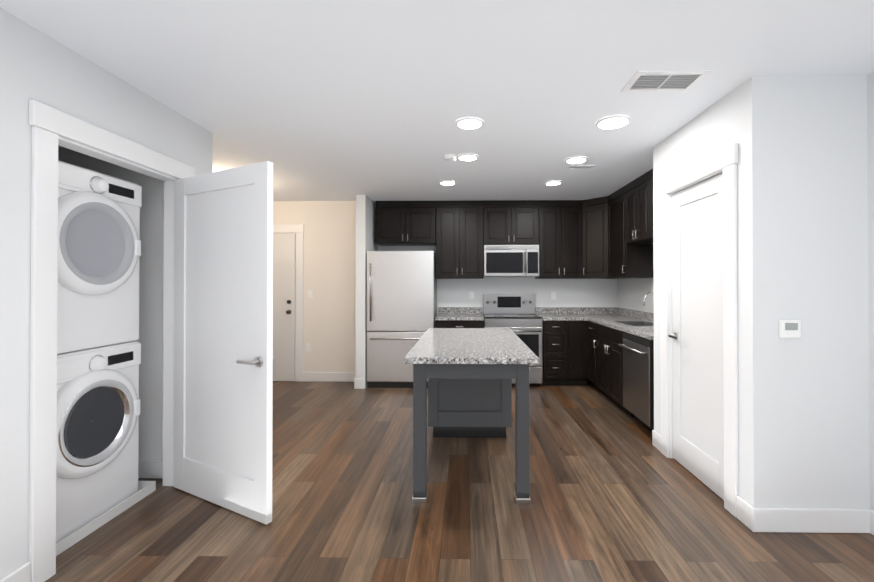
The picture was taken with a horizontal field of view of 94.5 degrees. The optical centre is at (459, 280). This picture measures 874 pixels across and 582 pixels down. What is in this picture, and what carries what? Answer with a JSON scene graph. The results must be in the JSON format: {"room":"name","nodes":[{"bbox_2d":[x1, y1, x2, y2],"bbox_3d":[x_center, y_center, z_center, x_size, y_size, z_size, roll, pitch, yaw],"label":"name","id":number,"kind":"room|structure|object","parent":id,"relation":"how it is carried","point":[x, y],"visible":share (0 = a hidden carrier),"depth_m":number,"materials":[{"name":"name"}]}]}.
{"room":"kitchen","nodes":[
{"label":"kitchen","id":0,"kind":"room"},
{"bbox_2d":[0,8,212,579],"bbox_3d":[-2.006,0.107,0.006,0.100,2.530,6.200,0,0,1],"label":"wall","id":1,"kind":"structure","parent":0,"point":[27,62],"depth_m":1.79,"materials":[{"name":"white paint"}]},
{"bbox_2d":[0,562,30,581],"bbox_3d":[-1.958,1.304,-0.651,0.016,0.130,4.903,0,0,1],"label":"baseboard","id":2,"kind":"structure","parent":1,"relation":"attached to","point":[22,573],"depth_m":1.76,"materials":[{"name":"white paint"}]},
{"bbox_2d":[29,100,194,581],"bbox_3d":[-1.907,0.289,2.331,0.026,2.195,1.070,0,0,1],"label":"trim","id":3,"kind":"structure","parent":1,"relation":"attached to","point":[49,124],"depth_m":1.86,"materials":[{"name":"white paint"}]},
{"bbox_2d":[58,136,177,485],"bbox_3d":[-1.970,0.346,2.331,0.100,2.080,0.836,0,0,1],"label":"trim","id":4,"kind":"structure","parent":1,"relation":"attached to","point":[168,334],"depth_m":2.74,"materials":[{"name":"white paint"}]},
{"bbox_2d":[173,161,274,524],"bbox_3d":[-1.502,0.350,2.516,0.941,2.060,0.156,0,0,27],"label":"closet door","id":5,"kind":"structure","parent":1,"relation":"in","point":[224,358],"depth_m":2.47,"materials":[{"name":"white paint"}]},
{"bbox_2d":[58,145,163,458],"bbox_3d":[-2.967,0.126,2.996,1.915,2.530,0.250,0,0,1],"label":"wall","id":6,"kind":"structure","parent":0,"point":[150,339],"depth_m":2.86,"materials":[{"name":"white paint"}]},
{"bbox_2d":[139,459,162,477],"bbox_3d":[-2.454,1.325,2.848,0.885,0.130,0.016,0,0,1],"label":"baseboard","id":7,"kind":"structure","parent":6,"relation":"attached to","point":[150,468],"depth_m":2.84,"materials":[{"name":"white paint"}]},
{"bbox_2d":[273,201,355,371],"bbox_3d":[-2.618,0.142,5.716,2.530,2.530,0.100,0,0,1],"label":"wall","id":8,"kind":"structure","parent":0,"point":[329,280],"depth_m":5.66,"materials":[{"name":"white paint"}]},
{"bbox_2d":[273,234,295,380],"bbox_3d":[-2.750,0.368,5.616,0.890,2.060,0.093,0,0,1],"label":"entry door","id":9,"kind":"structure","parent":8,"relation":"in","point":[284,261],"depth_m":5.63,"materials":[{"name":"white paint"}]},
{"bbox_2d":[273,225,303,381],"bbox_3d":[-2.750,0.309,5.655,1.130,2.195,0.024,0,0,1],"label":"door frame","id":10,"kind":"structure","parent":8,"relation":"attached to","point":[298,230],"depth_m":5.64,"materials":[{"name":"white paint"}]},
{"bbox_2d":[306,343,310,350],"bbox_3d":[-2.116,0.926,5.648,0.075,0.120,0.009,0,0,1],"label":"electrical outlet plate","id":11,"kind":"object","parent":8,"relation":"attached to","point":[308,346],"visible":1,"depth_m":5.65,"materials":[{"name":"white plastic"}]},
{"bbox_2d":[308,290,312,298],"bbox_3d":[-2.091,0.186,5.651,0.075,0.120,0.011,0,0,1],"label":"switch plate","id":12,"kind":"object","parent":8,"relation":"attached to","point":[310,294],"visible":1,"depth_m":5.65,"materials":[{"name":"white plastic"}]},
{"bbox_2d":[303,372,355,381],"bbox_3d":[-1.774,1.341,5.638,0.840,0.130,0.016,0,0,1],"label":"baseboard","id":13,"kind":"structure","parent":8,"relation":"attached to","point":[329,376],"depth_m":5.63,"materials":[{"name":"white paint"}]},
{"bbox_2d":[356,195,377,387],"bbox_3d":[-1.291,0.141,5.630,0.125,2.530,0.730,0,0,1],"label":"wall","id":14,"kind":"structure","parent":0,"point":[365,224],"depth_m":5.27,"materials":[{"name":"white paint"}]},
{"bbox_2d":[354,379,364,388],"bbox_3d":[-1.305,1.339,5.250,0.141,0.130,0.016,0,0,1],"label":"baseboard","id":15,"kind":"structure","parent":14,"relation":"attached to","point":[359,383],"depth_m":5.24,"materials":[{"name":"white paint"}]},
{"bbox_2d":[0,0,873,202],"bbox_3d":[-0.747,-1.188,1.544,6.400,0.080,9.300,0,0,1],"label":"ceiling","id":16,"kind":"structure","parent":0,"point":[337,100],"depth_m":2.20,"materials":[{"name":"white paint"}]},
{"bbox_2d":[439,180,455,184],"bbox_3d":[-0.142,-1.122,4.629,0.196,0.015,0.196,0,0,1],"label":"recessed light","id":17,"kind":"object","parent":16,"relation":"in","point":[447,182],"visible":1,"depth_m":4.58,"materials":[{"name":"white paint"}]},
{"bbox_2d":[444,154,456,160],"bbox_3d":[-0.088,-1.118,3.669,0.120,0.034,0.120,0,0,1],"label":"smoke detector","id":18,"kind":"object","parent":16,"relation":"attached to","point":[450,157],"visible":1,"depth_m":3.63,"materials":[{"name":"white plastic"}]},
{"bbox_2d":[457,153,477,160],"bbox_3d":[0.073,-1.127,3.691,0.196,0.015,0.196,0,0,1],"label":"recessed light","id":19,"kind":"object","parent":16,"relation":"in","point":[467,157],"visible":0.96,"depth_m":3.66,"materials":[{"name":"white paint"}]},
{"bbox_2d":[456,117,483,128],"bbox_3d":[0.072,-1.132,2.909,0.206,0.015,0.206,0,0,1],"label":"recessed light","id":20,"kind":"object","parent":16,"relation":"in","point":[469,123],"visible":0.94,"depth_m":2.88,"materials":[{"name":"white paint"}]},
{"bbox_2d":[545,180,561,185],"bbox_3d":[1.075,-1.122,4.636,0.196,0.015,0.196,0,0,1],"label":"recessed light","id":21,"kind":"object","parent":16,"relation":"in","point":[555,182],"visible":0.98,"depth_m":4.60,"materials":[{"name":"white paint"}]},
{"bbox_2d":[565,156,587,163],"bbox_3d":[1.090,-1.127,3.775,0.206,0.015,0.206,0,0,1],"label":"recessed light","id":22,"kind":"object","parent":16,"relation":"in","point":[576,160],"visible":1,"depth_m":3.75,"materials":[{"name":"white paint"}]},
{"bbox_2d":[566,165,596,168],"bbox_3d":[1.202,-1.128,4.000,0.270,0.011,0.110,0,0,1],"label":"ceiling vent","id":23,"kind":"object","parent":16,"relation":"in","point":[581,166],"visible":1,"depth_m":3.97,"materials":[{"name":"silver metal"}]},
{"bbox_2d":[596,115,630,128],"bbox_3d":[1.098,-1.132,2.893,0.236,0.015,0.236,0,0,1],"label":"recessed light","id":24,"kind":"object","parent":16,"relation":"in","point":[614,122],"visible":1,"depth_m":2.87,"materials":[{"name":"white paint"}]},
{"bbox_2d":[621,70,711,92],"bbox_3d":[1.167,-1.138,2.307,0.400,0.011,0.240,0,0,1],"label":"ceiling vent","id":25,"kind":"object","parent":16,"relation":"in","point":[663,81],"visible":0.98,"depth_m":2.29,"materials":[{"name":"silver metal"}]},
{"bbox_2d":[45,379,873,581],"bbox_3d":[-0.747,1.422,1.529,6.400,0.080,9.300,0,0,1],"label":"floor","id":26,"kind":"structure","parent":0,"point":[615,495],"depth_m":2.34,"materials":[{"name":"brown wood"}]},
{"bbox_2d":[56,481,155,555],"bbox_3d":[-2.463,1.356,2.276,0.875,0.060,0.820,0,0,1],"label":"pan","id":27,"kind":"object","parent":26,"relation":"on","point":[146,488],"visible":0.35,"depth_m":2.31,"materials":[{"name":"white plastic"}]},
{"bbox_2d":[56,341,140,542],"bbox_3d":[-2.428,0.882,2.276,0.816,0.992,0.686,0,0,1],"label":"washer","id":28,"kind":"object","parent":27,"relation":"on","point":[97,449],"visible":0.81,"depth_m":2.28,"materials":[{"name":"white metal"}]},
{"bbox_2d":[57,160,141,353],"bbox_3d":[-2.428,-0.123,2.282,0.816,1.011,0.686,0,0,1],"label":"dryer","id":29,"kind":"object","parent":28,"relation":"on","point":[99,247],"visible":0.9,"depth_m":2.29,"materials":[{"name":"white metal"}]},
{"bbox_2d":[367,251,436,387],"bbox_3d":[-0.776,0.506,5.579,0.880,1.800,0.752,0,0,1],"label":"fridge","id":30,"kind":"object","parent":26,"relation":"on","point":[401,300],"visible":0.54,"depth_m":5.27,"materials":[{"name":"silver metal"}]},
{"bbox_2d":[435,320,483,327],"bbox_3d":[0.001,0.967,5.659,0.649,0.880,0.618,0,0,1],"label":"base cabinet","id":31,"kind":"object","parent":26,"relation":"on","point":[438,323],"depth_m":5.35,"materials":[{"name":"brown wood"}]},
{"bbox_2d":[435,307,483,320],"bbox_3d":[0.002,0.457,5.659,0.649,0.140,0.626,0,0,1],"label":"countertop","id":32,"kind":"structure","parent":31,"relation":"on","point":[444,313],"depth_m":5.95,"materials":[{"name":"grey stone"}]},
{"bbox_2d":[412,364,530,503],"bbox_3d":[0.083,0.955,3.328,0.739,0.876,1.619,0,0,1],"label":"kitchen island","id":33,"kind":"object","parent":26,"relation":"on","point":[470,374],"depth_m":2.58,"materials":[{"name":"wood"}]},
{"bbox_2d":[404,328,538,363],"bbox_3d":[0.083,0.497,3.302,0.836,0.040,1.640,0,0,1],"label":"island countertop","id":34,"kind":"structure","parent":33,"relation":"on","point":[437,345],"depth_m":2.83,"materials":[{"name":"grey stone"}]},
{"bbox_2d":[483,293,542,385],"bbox_3d":[0.716,0.794,5.609,0.762,1.225,0.682,0,0,1],"label":"range","id":35,"kind":"object","parent":26,"relation":"on","point":[518,316],"visible":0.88,"depth_m":5.35,"materials":[{"name":"silver metal"}]},
{"bbox_2d":[541,320,566,385],"bbox_3d":[1.272,0.966,5.640,0.329,0.880,0.618,0,0,1],"label":"base cabinet","id":36,"kind":"object","parent":26,"relation":"on","point":[554,367],"depth_m":5.33,"materials":[{"name":"brown wood"}]},
{"bbox_2d":[535,307,586,320],"bbox_3d":[1.398,0.456,5.635,0.579,0.140,0.630,0,0,1],"label":"countertop","id":37,"kind":"structure","parent":36,"relation":"on","point":[547,313],"depth_m":5.92,"materials":[{"name":"grey stone"}]},
{"bbox_2d":[567,321,586,385],"bbox_3d":[1.575,0.966,5.617,0.278,0.880,0.655,0,0,1],"label":"base cabinet","id":38,"kind":"object","parent":26,"relation":"on","point":[577,353],"depth_m":5.33,"materials":[{"name":"brown wood"}]},
{"bbox_2d":[587,321,650,389],"bbox_3d":[1.996,0.963,5.111,0.618,0.880,0.457,0,0,1],"label":"base cabinet","id":39,"kind":"object","parent":26,"relation":"on","point":[597,334],"depth_m":4.97,"materials":[{"name":"brown wood"}]},
{"bbox_2d":[580,307,653,339],"bbox_3d":[1.987,0.451,4.722,0.628,0.140,2.438,0,0,1],"label":"countertop","id":40,"kind":"structure","parent":39,"relation":"on","point":[606,316],"depth_m":5.05,"materials":[{"name":"grey stone"}]},
{"bbox_2d":[614,321,653,325],"bbox_3d":[2.015,0.579,4.542,0.366,0.202,0.556,0,0,1],"label":"sink basin","id":41,"kind":"object","parent":40,"relation":"in","point":[637,323],"visible":0.19,"depth_m":4.81,"materials":[{"name":"silver metal"}]},
{"bbox_2d":[643,292,653,305],"bbox_3d":[2.168,0.302,4.570,0.206,0.354,0.111,0,0,1],"label":"faucet","id":42,"kind":"object","parent":40,"relation":"on","point":[645,296],"visible":0.31,"depth_m":4.53,"materials":[{"name":"silver metal"}]},
{"bbox_2d":[599,344,653,419],"bbox_3d":[1.987,1.080,4.539,0.618,0.640,0.800,0,0,1],"label":"base cabinet","id":43,"kind":"object","parent":26,"relation":"on","point":[610,355],"depth_m":4.37,"materials":[{"name":"brown wood"}]},
{"bbox_2d":[618,332,652,431],"bbox_3d":[1.941,0.958,3.835,0.671,0.876,0.600,0,0,1],"label":"dishwasher","id":44,"kind":"object","parent":26,"relation":"on","point":[636,376],"visible":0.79,"depth_m":3.80,"materials":[{"name":"silver metal"}]},
{"bbox_2d":[378,245,617,314],"bbox_3d":[0.587,0.144,6.016,3.870,2.530,0.100,0,0,1],"label":"wall","id":45,"kind":"structure","parent":0,"point":[569,292],"depth_m":5.96,"materials":[{"name":"white paint"}]},
{"bbox_2d":[375,201,434,244],"bbox_3d":[-0.758,-0.821,5.817,0.845,0.598,0.348,0,0,1],"label":"upper cabinet","id":46,"kind":"object","parent":45,"relation":"attached to","point":[397,222],"depth_m":5.64,"materials":[{"name":"brown wood"}]},
{"bbox_2d":[435,201,486,278],"bbox_3d":[0.030,-0.577,5.803,0.721,1.088,0.348,0,0,1],"label":"upper cabinet","id":47,"kind":"object","parent":45,"relation":"attached to","point":[460,226],"depth_m":5.63,"materials":[{"name":"brown wood"}]},
{"bbox_2d":[469,292,473,299],"bbox_3d":[0.172,0.218,5.967,0.072,0.116,0.009,0,0,1],"label":"electrical outlet","id":48,"kind":"object","parent":45,"relation":"attached to","point":[471,295],"visible":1,"depth_m":5.96,"materials":[{"name":"white plastic"}]},
{"bbox_2d":[487,201,538,244],"bbox_3d":[0.719,-0.814,5.794,0.770,0.613,0.348,0,0,1],"label":"upper cabinet","id":49,"kind":"object","parent":45,"relation":"attached to","point":[508,222],"depth_m":5.62,"materials":[{"name":"brown wood"}]},
{"bbox_2d":[483,245,538,276],"bbox_3d":[0.718,-0.281,5.740,0.762,0.435,0.446,0,0,1],"label":"microwave","id":50,"kind":"object","parent":49,"relation":"attached to","point":[510,260],"visible":1,"depth_m":5.57,"materials":[{"name":"silver metal"}]},
{"bbox_2d":[535,200,554,278],"bbox_3d":[1.258,-0.577,5.784,0.423,1.088,0.348,0,0,1],"label":"upper cabinet","id":51,"kind":"object","parent":45,"relation":"attached to","point":[546,208],"depth_m":5.61,"materials":[{"name":"brown wood"}]},
{"bbox_2d":[551,292,555,299],"bbox_3d":[1.381,0.218,5.948,0.072,0.116,0.009,0,0,1],"label":"electrical outlet","id":52,"kind":"object","parent":45,"relation":"attached to","point":[553,295],"visible":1,"depth_m":5.95,"materials":[{"name":"white plastic"}]},
{"bbox_2d":[555,200,578,278],"bbox_3d":[1.556,-0.577,5.764,0.401,1.088,0.380,0,0,1],"label":"upper cabinet","id":53,"kind":"object","parent":45,"relation":"attached to","point":[566,211],"depth_m":5.61,"materials":[{"name":"brown wood"}]},
{"bbox_2d":[579,196,606,278],"bbox_3d":[1.885,-0.578,5.519,0.454,1.088,0.457,0,0,1],"label":"upper cabinet","id":54,"kind":"object","parent":45,"relation":"attached to","point":[592,212],"depth_m":5.50,"materials":[{"name":"brown wood"}]},
{"bbox_2d":[653,144,659,433],"bbox_3d":[2.015,0.128,3.379,0.733,2.530,0.100,0,0,1],"label":"wall","id":55,"kind":"structure","parent":0,"point":[656,279],"depth_m":3.38,"materials":[{"name":"white paint"}]},
{"bbox_2d":[659,85,741,497],"bbox_3d":[1.690,0.124,2.839,0.100,2.530,0.990,0,0,1],"label":"wall","id":56,"kind":"structure","parent":0,"point":[700,137],"depth_m":2.61,"materials":[{"name":"white paint"}]},
{"bbox_2d":[652,430,660,451],"bbox_3d":[1.640,1.328,3.351,0.016,0.130,0.153,0,0,1],"label":"baseboard","id":57,"kind":"structure","parent":56,"relation":"attached to","point":[656,439],"depth_m":3.35,"materials":[{"name":"white paint"}]},
{"bbox_2d":[668,173,723,499],"bbox_3d":[1.652,0.351,2.819,0.096,2.060,0.698,0,0,1],"label":"pantry door","id":58,"kind":"structure","parent":56,"relation":"in","point":[696,335],"depth_m":2.82,"materials":[{"name":"white paint"}]},
{"bbox_2d":[658,143,737,516],"bbox_3d":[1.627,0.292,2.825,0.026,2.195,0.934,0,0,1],"label":"door frame","id":59,"kind":"structure","parent":56,"relation":"attached to","point":[725,159],"depth_m":2.45,"materials":[{"name":"white paint"}]},
{"bbox_2d":[736,496,752,529],"bbox_3d":[1.624,1.321,2.300,0.016,0.130,0.125,0,0,1],"label":"baseboard","id":60,"kind":"structure","parent":56,"relation":"attached to","point":[743,511],"depth_m":2.30,"materials":[{"name":"white paint"}]},
{"bbox_2d":[617,72,873,510],"bbox_3d":[2.302,0.116,1.439,0.100,2.530,9.200,0,0,1],"label":"wall","id":61,"kind":"structure","parent":0,"point":[870,109],"depth_m":2.23,"materials":[{"name":"white paint"}]},
{"bbox_2d":[607,185,653,278],"bbox_3d":[2.115,-0.581,5.031,0.380,1.088,0.708,0,0,1],"label":"upper cabinet","id":62,"kind":"object","parent":61,"relation":"attached to","point":[610,236],"depth_m":4.85,"materials":[{"name":"brown wood"}]},
{"bbox_2d":[627,175,652,244],"bbox_3d":[2.122,-0.780,4.409,0.348,0.698,0.651,0,0,1],"label":"upper cabinet","id":63,"kind":"object","parent":61,"relation":"attached to","point":[634,188],"depth_m":4.48,"materials":[{"name":"brown wood"}]},
{"bbox_2d":[643,169,652,240],"bbox_3d":[2.113,-0.783,3.873,0.348,0.698,0.650,0,0,1],"label":"upper cabinet","id":64,"kind":"object","parent":61,"relation":"attached to","point":[647,177],"depth_m":4.17,"materials":[{"name":"brown wood"}]},
{"bbox_2d":[870,509,873,534],"bbox_3d":[2.214,1.305,-0.469,0.016,0.130,5.395,0,0,1],"label":"baseboard","id":65,"kind":"structure","parent":61,"relation":"attached to","point":[872,522],"depth_m":2.20,"materials":[{"name":"white paint"}]},
{"bbox_2d":[740,75,869,508],"bbox_3d":[1.998,0.121,2.289,0.733,2.530,0.100,0,0,1],"label":"wall","id":66,"kind":"structure","parent":0,"point":[804,261],"depth_m":2.24,"materials":[{"name":"white paint"}]},
{"bbox_2d":[779,320,800,337],"bbox_3d":[1.822,0.265,2.228,0.107,0.102,0.025,0,0,1],"label":"thermostat","id":67,"kind":"object","parent":66,"relation":"attached to","point":[789,328],"visible":0.96,"depth_m":2.22,"materials":[{"name":"white plastic"}]},
{"bbox_2d":[751,508,869,532],"bbox_3d":[1.940,1.321,2.225,0.649,0.130,0.016,0,0,1],"label":"baseboard","id":68,"kind":"structure","parent":66,"relation":"attached to","point":[821,520],"depth_m":2.22,"materials":[{"name":"white paint"}]}
]}

